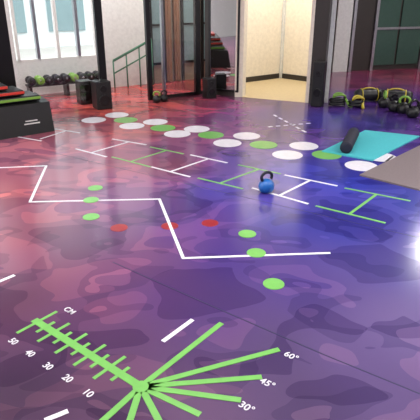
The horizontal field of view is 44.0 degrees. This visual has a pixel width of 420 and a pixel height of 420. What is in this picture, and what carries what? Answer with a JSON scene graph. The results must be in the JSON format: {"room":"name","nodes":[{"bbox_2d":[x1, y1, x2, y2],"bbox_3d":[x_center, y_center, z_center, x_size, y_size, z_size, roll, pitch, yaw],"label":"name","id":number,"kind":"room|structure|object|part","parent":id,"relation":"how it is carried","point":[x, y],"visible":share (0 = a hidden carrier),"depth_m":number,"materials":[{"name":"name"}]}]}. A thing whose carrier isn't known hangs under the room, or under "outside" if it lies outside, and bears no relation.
{"room":"exercise studio","nodes":[
{"label":"exercise studio","id":0,"kind":"room"},
{"bbox_2d":[101,0,204,86],"bbox_3d":[-0.606,-3.721,8.808,2.942,3.000,0.120,-14,27,-28],"label":"wall","id":1,"kind":"structure","parent":0,"point":[123,20],"depth_m":8.64,"materials":[{"name":"white paint"}]},
{"bbox_2d":[16,54,96,62],"bbox_3d":[-3.199,-2.201,7.770,3.107,0.040,0.130,-14,27,-28],"label":"sill","id":2,"kind":"structure","parent":1,"relation":"attached to","point":[90,55],"depth_m":8.17,"materials":[{"name":"white paint"}]},
{"bbox_2d":[29,0,40,61],"bbox_3d":[-2.651,-3.454,7.566,0.045,2.500,0.100,-14,27,-28],"label":"mullion","id":3,"kind":"object","parent":2,"relation":"on","point":[31,2],"visible":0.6,"depth_m":7.85,"materials":[{"name":"metal"}]},
{"bbox_2d":[50,0,60,57],"bbox_3d":[-2.382,-3.518,7.715,0.045,2.500,0.100,-14,27,-28],"label":"mullion","id":4,"kind":"object","parent":2,"relation":"on","point":[52,2],"visible":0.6,"depth_m":8.00,"materials":[{"name":"white paint"}]},
{"bbox_2d":[71,0,80,57],"bbox_3d":[-2.103,-3.585,7.870,0.045,2.500,0.100,-14,27,-28],"label":"mullion","id":5,"kind":"object","parent":2,"relation":"on","point":[74,5],"visible":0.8,"depth_m":8.15,"materials":[{"name":"metal"}]},
{"bbox_2d":[89,0,96,55],"bbox_3d":[-1.857,-3.645,8.006,0.045,2.500,0.100,-14,27,-28],"label":"mullion","id":6,"kind":"object","parent":2,"relation":"on","point":[90,1],"visible":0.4,"depth_m":8.30,"materials":[{"name":"white paint"}]},
{"bbox_2d":[17,58,97,94],"bbox_3d":[-2.413,-2.140,8.307,1.157,0.500,0.763,0,23,0],"label":"wall","id":7,"kind":"structure","parent":1,"relation":"attached to","point":[32,69],"depth_m":8.20,"materials":[{"name":"white paint"}]},
{"bbox_2d":[149,0,154,83],"bbox_3d":[-0.995,-3.429,8.577,0.040,2.650,0.040,-14,27,-28],"label":"frame","id":8,"kind":"object","parent":1,"relation":"attached to","point":[150,7],"visible":0.44,"depth_m":8.71,"materials":[{"name":"black metal"}]},
{"bbox_2d":[151,0,160,62],"bbox_3d":[-0.891,-3.597,8.585,0.215,2.250,0.020,-14,27,-28],"label":"pane","id":9,"kind":"object","parent":1,"relation":"attached to","point":[154,3],"visible":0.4,"depth_m":8.81,"materials":[{"name":"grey glass"}]},
{"bbox_2d":[163,0,167,81],"bbox_3d":[-0.777,-3.482,8.697,0.040,2.650,0.040,-14,27,-28],"label":"frame","id":10,"kind":"object","parent":1,"relation":"attached to","point":[163,0],"visible":0.67,"depth_m":8.92,"materials":[{"name":"black metal"}]},
{"bbox_2d":[165,0,180,80],"bbox_3d":[-0.145,-3.705,8.997,1.430,2.780,0.070,-14,27,-28],"label":"curtain","id":11,"kind":"object","parent":1,"relation":"hanging from","point":[175,3],"visible":0.5,"depth_m":8.98,"materials":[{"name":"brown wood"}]},
{"bbox_2d":[180,0,184,80],"bbox_3d":[-0.481,-3.553,8.861,0.040,2.650,0.040,-14,27,-28],"label":"frame","id":12,"kind":"object","parent":1,"relation":"attached to","point":[181,1],"visible":1,"depth_m":9.09,"materials":[{"name":"black metal"}]},
{"bbox_2d":[183,0,193,59],"bbox_3d":[-0.344,-3.728,8.888,0.294,2.250,0.020,-14,27,-28],"label":"pane","id":13,"kind":"object","parent":1,"relation":"attached to","point":[187,4],"visible":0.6,"depth_m":9.12,"materials":[{"name":"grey glass"}]},
{"bbox_2d":[201,0,203,78],"bbox_3d":[-0.137,-3.636,9.051,0.040,2.650,0.040,-14,27,-28],"label":"frame","id":14,"kind":"object","parent":1,"relation":"attached to","point":[202,1],"visible":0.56,"depth_m":9.29,"materials":[{"name":"black metal"}]},
{"bbox_2d":[204,0,204,58],"bbox_3d":[0.016,-3.815,9.086,0.329,2.250,0.020,-14,27,-28],"label":"pane","id":15,"kind":"object","parent":1,"relation":"attached to","point":[204,0],"visible":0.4,"depth_m":9.27,"materials":[{"name":"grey glass"}]},
{"bbox_2d":[0,68,419,419],"bbox_3d":[0.000,-0.526,5.223,14.000,0.001,14.000,0,23,0],"label":"floor","id":16,"kind":"structure","parent":0,"point":[357,304],"depth_m":3.28,"materials":[{"name":"plastic"}]},
{"bbox_2d":[0,83,54,139],"bbox_3d":[-2.635,-1.111,5.803,1.585,0.610,0.545,-17,29,-34],"label":"box","id":17,"kind":"object","parent":16,"relation":"on","point":[22,113],"visible":1,"depth_m":5.94,"materials":[{"name":"black plastic"}]},
{"bbox_2d":[25,70,98,95],"bbox_3d":[-2.248,-1.959,8.112,1.184,0.324,0.220,-14,27,-28],"label":"dumbbell rack","id":18,"kind":"object","parent":16,"relation":"on","point":[63,79],"visible":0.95,"depth_m":7.98,"materials":[{"name":"black metal"}]},
{"bbox_2d":[25,78,96,87],"bbox_3d":[-2.248,-1.985,8.101,1.184,0.020,0.220,-14,27,-28],"label":"shelf","id":19,"kind":"object","parent":18,"relation":"attached to","point":[66,83],"depth_m":7.94,"materials":[{"name":"black metal"}]},
{"bbox_3d":[-2.248,-1.893,8.141,0.040,0.180,0.200,-14,27,-28],"label":"leg","id":20,"kind":"part","parent":18,"relation":"part of","materials":[{"name":"black metal"}]},
{"bbox_2d":[75,79,91,104],"bbox_3d":[-1.818,-1.717,7.548,0.200,0.330,0.208,-14,27,-28],"label":"loudspeaker","id":21,"kind":"object","parent":16,"relation":"on","point":[83,86],"visible":0.91,"depth_m":7.47,"materials":[{"name":"black plastic"}]},
{"bbox_2d":[90,79,112,109],"bbox_3d":[-1.508,-1.609,7.235,0.220,0.380,0.228,-14,27,-28],"label":"loudspeaker","id":22,"kind":"object","parent":16,"relation":"on","point":[100,88],"visible":1,"depth_m":7.16,"materials":[{"name":"black plastic"}]},
{"bbox_2d":[112,39,153,88],"bbox_3d":[-1.278,-2.438,8.657,0.724,0.768,0.039,-14,27,-28],"label":"handrail","id":23,"kind":"object","parent":16,"relation":"on","point":[143,43],"visible":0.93,"depth_m":8.62,"materials":[{"name":"green metal"}]},
{"bbox_3d":[-1.278,-2.636,8.570,0.715,0.336,0.039,-14,27,-28],"label":"rail","id":24,"kind":"part","parent":23,"relation":"part of","materials":[{"name":"green metal"}]},
{"bbox_3d":[-1.278,-2.453,8.650,0.709,0.322,0.023,-14,27,-28],"label":"rail","id":25,"kind":"part","parent":23,"relation":"part of","materials":[{"name":"green metal"}]},
{"bbox_2d":[16,311,279,419],"bbox_3d":[-0.357,0.666,2.477,1.184,0.002,0.842,17,28,33],"label":"floor marking","id":26,"kind":"object","parent":16,"relation":"on","point":[148,385],"visible":1,"depth_m":2.30,"materials":[{"name":"green paint"}]},
{"bbox_2d":[153,91,160,102],"bbox_3d":[-0.780,-1.657,7.611,0.120,0.170,0.120,0,24,0],"label":"kettlebell","id":27,"kind":"object","parent":16,"relation":"on","point":[156,99],"visible":1,"depth_m":7.58,"materials":[{"name":"black metal"}]},
{"bbox_2d":[160,90,167,101],"bbox_3d":[-0.680,-1.689,7.684,0.120,0.170,0.120,-19,30,-36],"label":"kettlebell","id":28,"kind":"object","parent":16,"relation":"on","point":[164,97],"visible":0.98,"depth_m":7.66,"materials":[{"name":"black metal"}]},
{"bbox_2d":[202,77,215,98],"bbox_3d":[-0.008,-1.863,7.921,0.160,0.300,0.168,-14,27,-28],"label":"loudspeaker","id":29,"kind":"object","parent":16,"relation":"on","point":[208,83],"visible":1,"depth_m":7.87,"materials":[{"name":"black plastic"}]},
{"bbox_2d":[0,129,419,419],"bbox_3d":[-0.882,0.022,3.959,5.251,0.003,3.435,15,28,31],"label":"floor marking","id":30,"kind":"object","parent":16,"relation":"on","point":[309,180],"depth_m":3.75,"materials":[{"name":"white paint"}]},
{"bbox_2d":[81,112,395,170],"bbox_3d":[0.099,-0.834,5.928,3.855,0.002,0.739,14,27,29],"label":"floor marking","id":31,"kind":"object","parent":16,"relation":"on","point":[283,154],"depth_m":5.86,"materials":[{"name":"white paint"}]},
{"bbox_2d":[258,171,273,193],"bbox_3d":[0.470,-0.237,4.324,0.132,0.187,0.132,-12,26,-26],"label":"kettlebell","id":32,"kind":"object","parent":16,"relation":"on","point":[266,185],"visible":1,"depth_m":4.29,"materials":[{"name":"blue metal"}]},
{"bbox_3d":[0.470,-0.284,4.303,0.128,0.084,0.025,-12,26,-26],"label":"handle","id":33,"kind":"part","parent":32,"relation":"part of","materials":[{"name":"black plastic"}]},
{"bbox_2d":[268,115,310,131],"bbox_3d":[1.003,-1.089,6.514,0.510,0.002,0.816,5,24,11],"label":"floor marking","id":34,"kind":"object","parent":16,"relation":"on","point":[274,115],"depth_m":6.40,"materials":[{"name":"white paint"}]},
{"bbox_2d":[310,60,326,106],"bbox_3d":[1.528,-1.770,7.306,0.160,0.620,0.168,10,25,22],"label":"loudspeaker","id":35,"kind":"object","parent":16,"relation":"on","point":[319,67],"visible":1,"depth_m":7.24,"materials":[{"name":"black plastic"}]},
{"bbox_2d":[328,92,351,107],"bbox_3d":[1.853,-1.569,7.382,0.328,0.190,0.234,0,24,0],"label":"coiled rope","id":36,"kind":"object","parent":16,"relation":"on","point":[334,100],"visible":1,"depth_m":7.34,"materials":[{"name":"fabric"}]},
{"bbox_2d":[347,0,357,71],"bbox_3d":[2.770,-3.818,9.910,0.060,2.300,0.050,-6,24,-14],"label":"stile","id":37,"kind":"object","parent":16,"relation":"on","point":[355,7],"visible":1,"depth_m":10.08,"materials":[{"name":"metal"}]},
{"bbox_2d":[348,95,364,108],"bbox_3d":[2.059,-1.527,7.313,0.226,0.168,0.221,5,24,10],"label":"coiled rope","id":38,"kind":"object","parent":16,"relation":"on","point":[353,103],"visible":1,"depth_m":7.27,"materials":[{"name":"fabric"}]},
{"bbox_2d":[353,87,380,100],"bbox_3d":[2.350,-1.716,7.705,0.420,0.209,0.192,-2,24,-5],"label":"sandbag","id":39,"kind":"object","parent":16,"relation":"on","point":[369,93],"visible":0.77,"depth_m":7.64,"materials":[{"name":"black fabric"}]},
{"bbox_2d":[322,130,419,160],"bbox_3d":[1.775,-0.723,5.661,0.591,0.012,1.225,18,29,35],"label":"exercise mat","id":40,"kind":"object","parent":16,"relation":"on","point":[369,145],"visible":0.93,"depth_m":5.61,"materials":[{"name":"plastic"}]},
{"bbox_2d":[340,127,359,153],"bbox_3d":[1.495,-0.748,5.547,0.124,0.124,0.633,9,25,19],"label":"foam roller","id":41,"kind":"object","parent":40,"relation":"on","point":[347,145],"visible":1,"depth_m":5.35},
{"bbox_2d":[368,0,380,70],"bbox_3d":[3.233,-3.869,10.026,0.060,2.300,0.050,-6,24,-14],"label":"stile","id":42,"kind":"object","parent":16,"relation":"on","point":[378,2],"visible":1,"depth_m":10.20,"materials":[{"name":"metal"}]},
{"bbox_2d":[378,90,389,107],"bbox_3d":[2.450,-1.558,7.294,0.170,0.241,0.170,4,24,9],"label":"kettlebell","id":43,"kind":"object","parent":16,"relation":"on","point":[383,102],"visible":0.95,"depth_m":7.25,"materials":[{"name":"black metal"}]},
{"bbox_2d":[360,145,419,190],"bbox_3d":[2.146,-0.467,5.069,0.615,0.014,1.629,21,31,39],"label":"exercise mat","id":44,"kind":"object","parent":16,"relation":"on","point":[403,170],"visible":1,"depth_m":4.79,"materials":[{"name":"plastic"}]},
{"bbox_2d":[388,94,399,111],"bbox_3d":[2.510,-1.458,7.064,0.170,0.241,0.170,-13,27,-28],"label":"kettlebell","id":45,"kind":"object","parent":16,"relation":"on","point":[392,106],"visible":0.89,"depth_m":7.03,"materials":[{"name":"black metal"}]},
{"bbox_3d":[2.510,-1.519,7.038,0.032,0.108,0.164,-13,27,-28],"label":"handle","id":46,"kind":"part","parent":45,"relation":"part of","materials":[{"name":"black metal"}]},
{"bbox_2d":[379,88,412,102],"bbox_3d":[2.710,-1.666,7.574,0.450,0.220,0.203,7,24,16],"label":"sandbag","id":47,"kind":"object","parent":16,"relation":"on","point":[401,92],"visible":0.62,"depth_m":7.51,"materials":[{"name":"black fabric"}]},
{"bbox_2d":[397,96,410,113],"bbox_3d":[2.600,-1.410,6.954,0.170,0.241,0.170,8,25,18],"label":"kettlebell","id":48,"kind":"object","parent":16,"relation":"on","point":[402,107],"visible":0.82,"depth_m":6.91,"materials":[{"name":"black metal"}]},
{"bbox_3d":[2.600,-1.471,6.928,0.164,0.108,0.032,8,25,18],"label":"handle","id":49,"kind":"part","parent":48,"relation":"part of","materials":[{"name":"plastic"}]},
{"bbox_2d":[406,99,419,117],"bbox_3d":[2.640,-1.319,6.744,0.170,0.241,0.170,-9,25,-19],"label":"kettlebell","id":50,"kind":"object","parent":16,"relation":"on","point":[412,111],"visible":1,"depth_m":6.70,"materials":[{"name":"black metal"}]},
{"bbox_3d":[2.640,-1.379,6.717,0.164,0.108,0.032,-8,25,-19],"label":"handle","id":51,"kind":"part","parent":50,"relation":"part of","materials":[{"name":"black metal"}]},
{"bbox_2d":[416,48,419,67],"bbox_3d":[4.309,-3.986,10.295,0.060,2.300,0.050,-6,24,-14],"label":"stile","id":52,"kind":"object","parent":16,"relation":"on","point":[418,61],"visible":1,"depth_m":10.68,"materials":[{"name":"metal"}]},
{"bbox_2d":[205,0,234,96],"bbox_3d":[0.216,-3.188,7.583,0.587,3.000,0.351,0,23,0],"label":"wall pillar","id":53,"kind":"structure","parent":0,"point":[223,93],"depth_m":7.97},
{"bbox_2d":[208,0,240,92],"bbox_3d":[0.209,-2.883,7.633,0.466,2.260,0.227,0,23,0],"label":"wall mirror","id":54,"kind":"object","parent":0,"point":[221,13],"depth_m":7.80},
{"bbox_2d":[235,0,241,96],"bbox_3d":[0.470,-3.367,7.994,0.080,3.000,1.244,2,24,4],"label":"wall","id":55,"kind":"structure","parent":0,"point":[236,93],"depth_m":7.74,"materials":[{"name":"beige paint"}]},
{"bbox_2d":[246,0,282,76],"bbox_3d":[0.901,-3.735,8.840,0.910,3.000,0.100,-16,28,-32],"label":"wall","id":56,"kind":"structure","parent":0,"point":[264,22],"depth_m":9.12,"materials":[{"name":"beige paint"}]},
{"bbox_2d":[246,73,278,81],"bbox_3d":[0.934,-2.383,9.376,0.910,0.087,0.015,-16,28,-32],"label":"baseboard","id":57,"kind":"structure","parent":56,"relation":"attached to","point":[269,76],"depth_m":9.37,"materials":[{"name":"brown wood"}]},
{"bbox_2d":[243,78,305,102],"bbox_3d":[1.125,-2.039,8.711,1.391,0.013,2.036,8,25,18],"label":"floor","id":58,"kind":"structure","parent":0,"point":[281,89],"depth_m":8.49,"materials":[{"name":"beige wood"}]},
{"bbox_2d":[283,0,311,75],"bbox_3d":[1.683,-3.713,8.791,0.942,3.000,0.100,20,30,38],"label":"wall","id":59,"kind":"structure","parent":0,"point":[298,12],"depth_m":9.15,"materials":[{"name":"beige paint"}]},
{"bbox_2d":[279,0,286,77],"bbox_3d":[1.305,-3.811,9.016,0.050,3.000,0.040,20,30,38],"label":"trim","id":60,"kind":"structure","parent":59,"relation":"attached to","point":[284,1],"depth_m":9.32,"materials":[{"name":"white paint"}]},
{"bbox_2d":[282,73,306,81],"bbox_3d":[1.645,-2.363,9.331,0.942,0.087,0.015,20,30,38],"label":"baseboard","id":61,"kind":"structure","parent":59,"relation":"attached to","point":[285,76],"depth_m":9.42,"materials":[{"name":"brown wood"}]},
{"bbox_2d":[308,0,332,102],"bbox_3d":[1.556,-2.948,7.031,0.232,3.000,0.191,0,23,0],"label":"wall pillar","id":62,"kind":"structure","parent":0,"point":[323,10],"depth_m":7.19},
{"bbox_2d":[324,0,336,102],"bbox_3d":[1.866,-3.261,7.752,0.080,3.000,1.583,5,24,12],"label":"wall","id":63,"kind":"structure","parent":0,"point":[334,3],"depth_m":7.34,"materials":[{"name":"white paint"}]},
{"bbox_2d":[331,0,419,71],"bbox_3d":[3.451,-4.248,10.021,8.252,3.000,0.120,-6,24,-14],"label":"wall","id":64,"kind":"structure","parent":0,"point":[366,9],"depth_m":10.22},
{"bbox_2d":[332,0,353,71],"bbox_3d":[2.565,-3.800,9.868,0.315,2.300,0.030,-6,24,-14],"label":"wall panel","id":65,"kind":"object","parent":64,"relation":"attached to","point":[345,7],"visible":1,"depth_m":10.04,"materials":[{"name":"white paint"}]},
{"bbox_2d":[373,0,401,64],"bbox_3d":[3.483,-3.900,10.098,0.492,2.100,0.030,-6,24,-14],"label":"glass leaf","id":66,"kind":"object","parent":64,"relation":"attached to","point":[389,14],"visible":1,"depth_m":10.26,"materials":[{"name":"green glass"}]},
{"bbox_2d":[373,26,419,29],"bbox_3d":[3.945,-3.623,10.338,1.533,0.040,0.060,-6,24,-14],"label":"rail","id":67,"kind":"object","parent":64,"relation":"attached to","point":[418,27],"visible":1,"depth_m":10.23,"materials":[{"name":"metal"}]},
{"bbox_2d":[395,0,419,63],"bbox_3d":[4.010,-3.957,10.229,0.505,2.100,0.030,-6,24,-14],"label":"glass leaf","id":68,"kind":"object","parent":64,"relation":"attached to","point":[408,44],"visible":1,"depth_m":10.41,"materials":[{"name":"green glass"}]},
{"bbox_3d":[-3.349,-3.547,5.399,6.542,0.600,3.988,0,23,0],"label":"wall","id":69,"kind":"structure","parent":0,"visible":0},
{"bbox_2d":[0,0,15,86],"bbox_3d":[-2.615,-2.343,6.392,0.208,2.400,0.060,-14,27,-28],"label":"trim","id":70,"kind":"structure","parent":69,"relation":"attached to","point":[7,75],"depth_m":6.55,"materials":[{"name":"black metal"}]},
{"bbox_2d":[92,0,106,79],"bbox_3d":[-1.511,-2.609,7.003,0.103,2.400,0.060,-14,27,-28],"label":"trim","id":71,"kind":"structure","parent":69,"relation":"attached to","point":[97,8],"depth_m":7.09,"materials":[{"name":"black metal"}]},
{"bbox_2d":[143,0,152,99],"bbox_3d":[-0.893,-2.757,7.344,0.065,2.400,0.060,-14,27,-28],"label":"trim","id":72,"kind":"structure","parent":69,"relation":"attached to","point":[145,2],"depth_m":7.51,"materials":[{"name":"black metal"}]},
{"bbox_2d":[159,0,165,93],"bbox_3d":[-0.696,-2.805,7.454,0.033,2.400,0.060,-14,27,-28],"label":"trim","id":73,"kind":"structure","parent":69,"relation":"attached to","point":[160,1],"depth_m":7.61,"materials":[{"name":"metal"}]},
{"bbox_2d":[160,91,202,97],"bbox_3d":[-0.472,-1.774,8.030,0.902,0.050,0.030,-14,27,-28],"label":"baseboard","id":74,"kind":"structure","parent":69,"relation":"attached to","point":[201,92],"depth_m":8.04,"materials":[{"name":"black metal"}]},
{"bbox_2d":[193,0,200,94],"bbox_3d":[-0.196,-2.925,7.730,0.090,2.400,0.060,-14,27,-28],"label":"trim","id":75,"kind":"structure","parent":69,"relation":"attached to","point":[196,3],"depth_m":7.89,"materials":[{"name":"black metal"}]},
{"bbox_2d":[240,0,247,96],"bbox_3d":[0.507,-2.751,7.643,0.040,2.150,0.140,10,25,22],"label":"door frame","id":76,"kind":"structure","parent":69,"relation":"attached to","point":[244,2],"depth_m":7.75,"materials":[{"name":"beige paint"}]},
{"bbox_2d":[305,0,315,102],"bbox_3d":[1.446,-2.583,7.256,0.050,2.150,0.140,10,25,22],"label":"door frame","id":77,"kind":"structure","parent":69,"relation":"attached to","point":[313,1],"depth_m":7.33,"materials":[{"name":"beige paint"}]},
{"bbox_3d":[-3.744,-1.820,7.571,1.628,0.500,1.047,0,23,0],"label":"window sill","id":78,"kind":"structure","parent":0,"visible":0},
{"bbox_2d":[4,0,20,88],"bbox_3d":[-3.154,-3.138,7.341,0.644,2.900,0.150,-14,27,-28],"label":"window","id":79,"kind":"structure","parent":78,"relation":"attached to","point":[5,1],"depth_m":7.69,"materials":[{"name":"glass"},{"name":"white metal"}]},
{"bbox_3d":[-2.911,-3.391,7.423,0.045,2.500,0.100,-14,27,-28],"label":"mullion","id":80,"kind":"part","parent":79,"relation":"part of","materials":[{"name":"white metal"}]},
{"label":"outside","id":81,"kind":"structure","parent":0,"visible":0},
{"bbox_2d":[19,45,93,58],"bbox_3d":[-14.000,-6.700,19.986,32.000,0.150,38.000,0,24,0],"label":"ground","id":82,"kind":"structure","parent":81,"point":[85,49],"depth_m":14.68,"materials":[{"name":"white"}]},
{"bbox_2d":[17,0,92,48],"bbox_3d":[-9.328,-8.400,12.422,16.000,9.000,2.000,-14,27,-28],"label":"facade","id":83,"kind":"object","parent":82,"relation":"on","point":[46,38],"visible":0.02,"depth_m":15.42,"materials":[{"name":"concrete"}]},
{"bbox_2d":[11,0,26,32],"bbox_3d":[-5.803,-5.838,14.555,1.100,1.700,0.060,-14,27,-28],"label":"window","id":84,"kind":"structure","parent":83,"relation":"attached to","point":[18,5],"depth_m":14.88,"materials":[{"name":"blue glass"}]},
{"bbox_2d":[46,0,85,31],"bbox_3d":[-4.305,-6.198,15.383,1.100,1.700,0.061,-13,27,-28],"label":"window","id":85,"kind":"structure","parent":83,"relation":"attached to","point":[64,13],"depth_m":15.52,"materials":[{"name":"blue glass"}]}
]}

